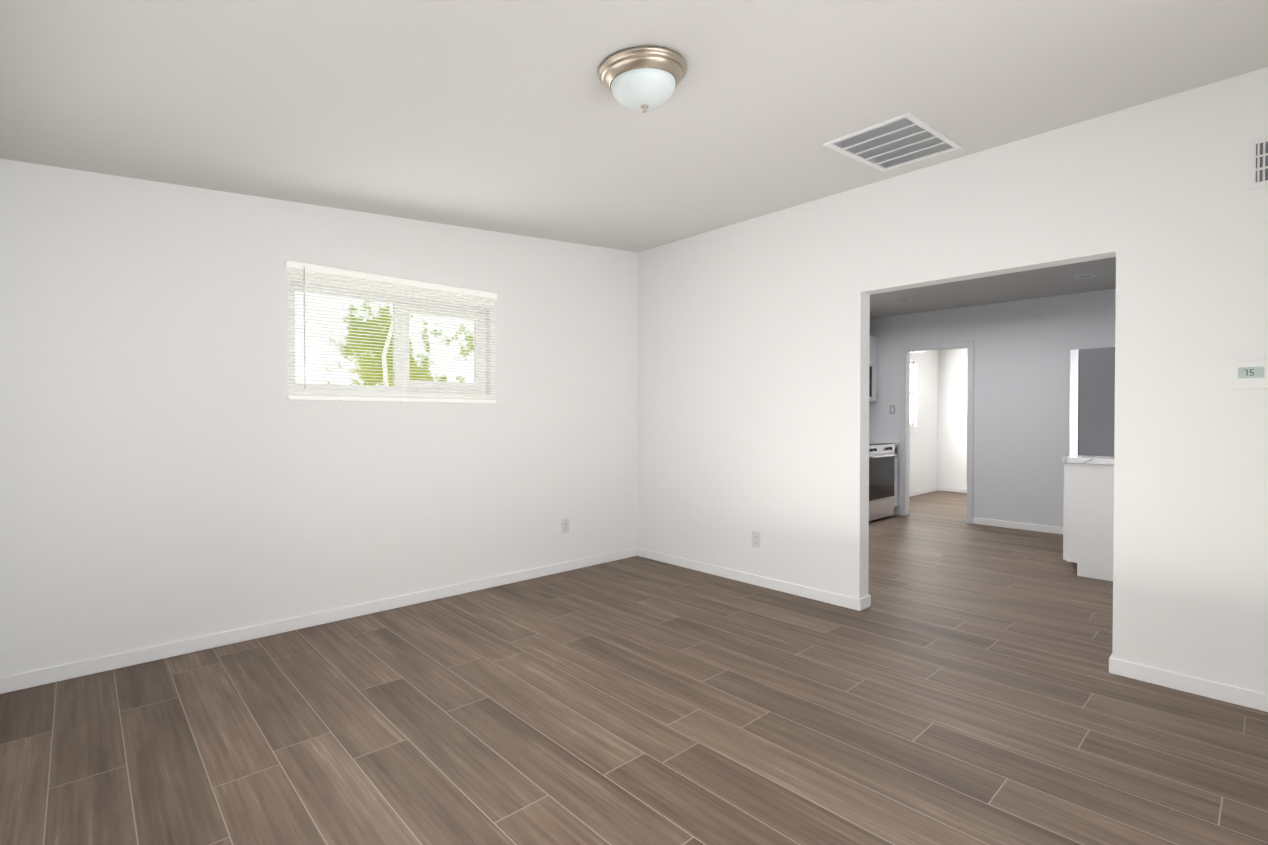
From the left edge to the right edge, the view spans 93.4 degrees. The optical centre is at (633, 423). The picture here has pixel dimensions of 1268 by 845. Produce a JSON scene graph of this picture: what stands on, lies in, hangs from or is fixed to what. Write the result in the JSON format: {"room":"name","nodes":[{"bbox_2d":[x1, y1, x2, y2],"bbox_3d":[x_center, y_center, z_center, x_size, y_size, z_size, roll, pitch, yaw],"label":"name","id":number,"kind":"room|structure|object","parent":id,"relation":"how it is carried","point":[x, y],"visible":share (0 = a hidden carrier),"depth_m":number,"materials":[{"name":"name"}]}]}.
{"room":"empty living room","nodes":[
{"label":"empty living room","id":0,"kind":"room"},
{"bbox_2d":[0,159,636,676],"bbox_3d":[-1.489,-0.334,4.015,4.243,3.050,0.160,-1,1,-43],"label":"wall","id":1,"kind":"structure","parent":0,"point":[176,465],"depth_m":3.31,"materials":[{"name":"white paint"}]},
{"bbox_2d":[0,548,635,693],"bbox_3d":[-1.404,1.154,3.990,3.931,0.075,0.016,-1,1,-43],"label":"baseboard","id":2,"kind":"structure","parent":1,"relation":"attached to","point":[29,679],"depth_m":3.37,"materials":[{"name":"white"}]},
{"bbox_2d":[292,284,485,393],"bbox_3d":[-1.566,-0.518,3.951,1.280,0.620,0.076,-1,1,-43],"label":"window","id":3,"kind":"structure","parent":1,"relation":"in","point":[429,388],"depth_m":3.96,"materials":[{"name":"white"}]},
{"bbox_2d":[285,261,496,402],"bbox_3d":[-1.489,-0.537,3.865,1.339,0.791,0.052,-1,1,-43],"label":"window blind","id":4,"kind":"object","parent":3,"relation":"attached to","point":[303,267],"visible":0.94,"depth_m":3.78,"materials":[{"name":"white plastic"}]},
{"bbox_2d":[562,518,568,533],"bbox_3d":[-0.547,0.821,4.789,0.070,0.115,0.009,-1,1,-43],"label":"outlet","id":5,"kind":"object","parent":1,"relation":"attached to","point":[565,525],"visible":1,"depth_m":4.78,"materials":[{"name":"white plastic"}]},
{"bbox_2d":[0,491,1267,844],"bbox_3d":[2.857,1.246,4.485,11.503,0.120,5.518,-1,1,-43],"label":"floor","id":6,"kind":"structure","parent":0,"point":[956,683],"depth_m":2.39,"materials":[{"name":"brown wood"}]},
{"bbox_2d":[869,442,896,521],"bbox_3d":[2.711,0.695,7.308,0.758,0.918,0.732,-1,1,-43],"label":"range","id":7,"kind":"object","parent":6,"relation":"on","point":[881,475],"visible":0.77,"depth_m":7.09,"materials":[{"name":"silver metal"}]},
{"bbox_2d":[869,441,899,506],"bbox_3d":[3.051,0.640,7.683,0.246,1.020,0.646,-1,1,-43],"label":"base cabinet","id":8,"kind":"object","parent":6,"relation":"on","point":[896,444],"visible":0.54,"depth_m":7.51,"materials":[{"name":"white"}]},
{"bbox_2d":[1062,455,1113,580],"bbox_3d":[3.720,0.724,4.636,0.415,0.920,0.628,-1,1,-43],"label":"base cabinet","id":9,"kind":"object","parent":6,"relation":"on","point":[1088,517],"visible":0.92,"depth_m":4.60,"materials":[{"name":"white wood"}]},
{"bbox_2d":[1069,347,1114,455],"bbox_3d":[4.176,0.279,5.114,0.900,1.800,0.678,-1,1,-43],"label":"fridge","id":10,"kind":"object","parent":6,"relation":"on","point":[1092,404],"visible":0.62,"depth_m":4.90,"materials":[{"name":"grey metal"}]},
{"bbox_2d":[0,0,1267,251],"bbox_3d":[0.272,-1.546,2.110,4.245,0.783,5.328,-1,1,-43],"label":"ceiling","id":11,"kind":"structure","parent":0,"point":[510,116],"depth_m":2.38,"materials":[{"name":"white paint"}]},
{"bbox_2d":[598,46,686,112],"bbox_3d":[0.032,-1.245,2.226,0.329,0.168,0.330,-1,1,-43],"label":"flush-mount light","id":12,"kind":"object","parent":11,"relation":"attached to","point":[644,79],"visible":1,"depth_m":2.14,"materials":[{"name":"silver metal"}]},
{"bbox_2d":[823,112,962,171],"bbox_3d":[1.359,-1.450,3.117,0.681,0.062,0.430,-1,1,-43],"label":"ceiling vent","id":13,"kind":"object","parent":11,"relation":"in","point":[900,140],"visible":0.98,"depth_m":3.09,"materials":[{"name":"white metal"}]},
{"bbox_2d":[909,351,937,491],"bbox_3d":[4.061,-0.392,9.179,3.040,3.050,0.160,-1,1,-43],"label":"wall","id":14,"kind":"structure","parent":0,"point":[923,473],"depth_m":9.68,"materials":[{"name":"white paint"}]},
{"bbox_2d":[910,361,918,431],"bbox_3d":[4.187,-0.430,9.234,0.780,1.115,0.130,-1,1,-43],"label":"window","id":15,"kind":"structure","parent":14,"relation":"in","point":[913,428],"depth_m":9.47,"materials":[{"name":"white"}]},
{"bbox_2d":[909,486,938,496],"bbox_3d":[4.060,1.097,9.074,2.864,0.075,0.016,-1,1,-43],"label":"baseboard","id":16,"kind":"structure","parent":14,"relation":"attached to","point":[932,489],"depth_m":9.63,"materials":[{"name":"white"}]},
{"bbox_2d":[637,67,1267,693],"bbox_3d":[1.780,-0.329,3.527,0.124,3.050,5.008,-1,1,-43],"label":"wall","id":17,"kind":"structure","parent":0,"point":[753,341],"depth_m":3.15,"materials":[{"name":"white paint"}]},
{"bbox_2d":[636,547,863,610],"bbox_3d":[0.745,1.148,4.560,0.016,0.075,2.055,-1,1,-43],"label":"baseboard","id":18,"kind":"structure","parent":17,"relation":"attached to","point":[803,591],"depth_m":4.36,"materials":[{"name":"white wood"}]},
{"bbox_2d":[752,531,759,547],"bbox_3d":[0.897,0.849,4.392,0.009,0.115,0.070,-1,1,-43],"label":"outlet","id":19,"kind":"object","parent":17,"relation":"attached to","point":[755,538],"visible":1,"depth_m":4.39,"materials":[{"name":"white plastic"}]},
{"bbox_2d":[1109,654,1267,711],"bbox_3d":[2.856,1.173,2.288,0.020,0.075,1.644,-1,1,-43],"label":"baseboard","id":20,"kind":"structure","parent":17,"relation":"attached to","point":[1140,672],"depth_m":2.67,"materials":[{"name":"white"}]},
{"bbox_2d":[1232,361,1267,388],"bbox_3d":[2.618,-0.205,2.517,0.026,0.113,0.139,-1,1,-43],"label":"thermostat","id":21,"kind":"object","parent":17,"relation":"attached to","point":[1249,375],"visible":1,"depth_m":2.52,"materials":[{"name":"white plastic"}]},
{"bbox_2d":[1247,135,1267,189],"bbox_3d":[2.739,-1.096,2.389,0.009,0.210,0.400,-1,1,-43],"label":"air vent","id":22,"kind":"object","parent":17,"relation":"in","point":[1257,173],"visible":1,"depth_m":2.51,"materials":[{"name":"white metal"}]},
{"bbox_2d":[938,348,967,487],"bbox_3d":[6.310,-0.388,8.875,0.160,3.050,3.348,-1,1,-43],"label":"wall","id":23,"kind":"structure","parent":0,"point":[952,417],"depth_m":9.88,"materials":[{"name":"white paint"}]},
{"bbox_2d":[939,486,966,492],"bbox_3d":[6.247,1.100,8.834,0.012,0.075,3.348,-1,1,-43],"label":"baseboard","id":24,"kind":"structure","parent":23,"relation":"attached to","point":[951,489],"depth_m":9.87,"materials":[{"name":"white"}]},
{"bbox_2d":[869,288,1115,526],"bbox_3d":[4.099,-0.365,6.818,0.120,3.050,3.348,-1,1,-43],"label":"wall","id":25,"kind":"structure","parent":0,"point":[1022,348],"depth_m":6.61,"materials":[{"name":"white paint"}]},
{"bbox_2d":[869,336,878,400],"bbox_3d":[2.950,-0.706,7.777,0.244,0.830,0.348,-1,1,-43],"label":"upper cabinet","id":26,"kind":"object","parent":25,"relation":"attached to","point":[873,355],"visible":0.12,"depth_m":7.65,"materials":[{"name":"white wood"}]},
{"bbox_2d":[869,364,872,399],"bbox_3d":[2.611,-0.523,7.402,0.752,0.448,0.439,-1,1,-43],"label":"over-the-range microwave","id":27,"kind":"object","parent":26,"relation":"attached to","point":[870,381],"visible":0.19,"depth_m":7.50,"materials":[{"name":"silver metal"}]},
{"bbox_2d":[890,405,894,413],"bbox_3d":[3.285,-0.179,7.601,0.008,0.116,0.070,-1,1,-43],"label":"switch plate","id":28,"kind":"object","parent":25,"relation":"attached to","point":[892,409],"visible":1,"depth_m":7.60,"materials":[{"name":"grey plastic"}]},
{"bbox_2d":[899,341,973,523],"bbox_3d":[3.688,0.096,7.269,0.156,2.118,0.845,-1,1,-43],"label":"door frame","id":29,"kind":"structure","parent":25,"relation":"attached to","point":[905,351],"depth_m":7.48,"materials":[{"name":"white wood"}]},
{"bbox_2d":[973,517,1062,533],"bbox_3d":[4.291,1.125,6.532,0.012,0.075,1.064,-1,1,-43],"label":"baseboard","id":30,"kind":"structure","parent":25,"relation":"attached to","point":[1022,526],"depth_m":6.58,"materials":[{"name":"white"}]},
{"bbox_2d":[870,257,1115,318],"bbox_3d":[2.695,-1.658,5.511,3.938,0.636,3.648,-1,1,-43],"label":"ceiling","id":31,"kind":"structure","parent":0,"point":[1041,282],"depth_m":6.14,"materials":[{"name":"grey paint"}]},
{"bbox_2d":[1074,274,1095,278],"bbox_3d":[4.206,-1.376,5.576,0.167,0.014,0.167,0,1,23],"label":"recessed light","id":32,"kind":"object","parent":31,"relation":"in","point":[1083,276],"depth_m":5.59,"materials":[{"name":"white"}]},
{"label":"outside","id":33,"kind":"structure","parent":0,"visible":0},
{"bbox_2d":[295,292,473,385],"bbox_3d":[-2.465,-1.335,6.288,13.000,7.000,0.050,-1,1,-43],"label":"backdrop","id":34,"kind":"structure","parent":33,"point":[428,378],"depth_m":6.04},
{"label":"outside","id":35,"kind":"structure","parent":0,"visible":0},
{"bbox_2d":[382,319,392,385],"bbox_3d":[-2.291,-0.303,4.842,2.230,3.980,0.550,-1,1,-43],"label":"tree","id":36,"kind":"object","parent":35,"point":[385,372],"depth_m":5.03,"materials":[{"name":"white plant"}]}
]}

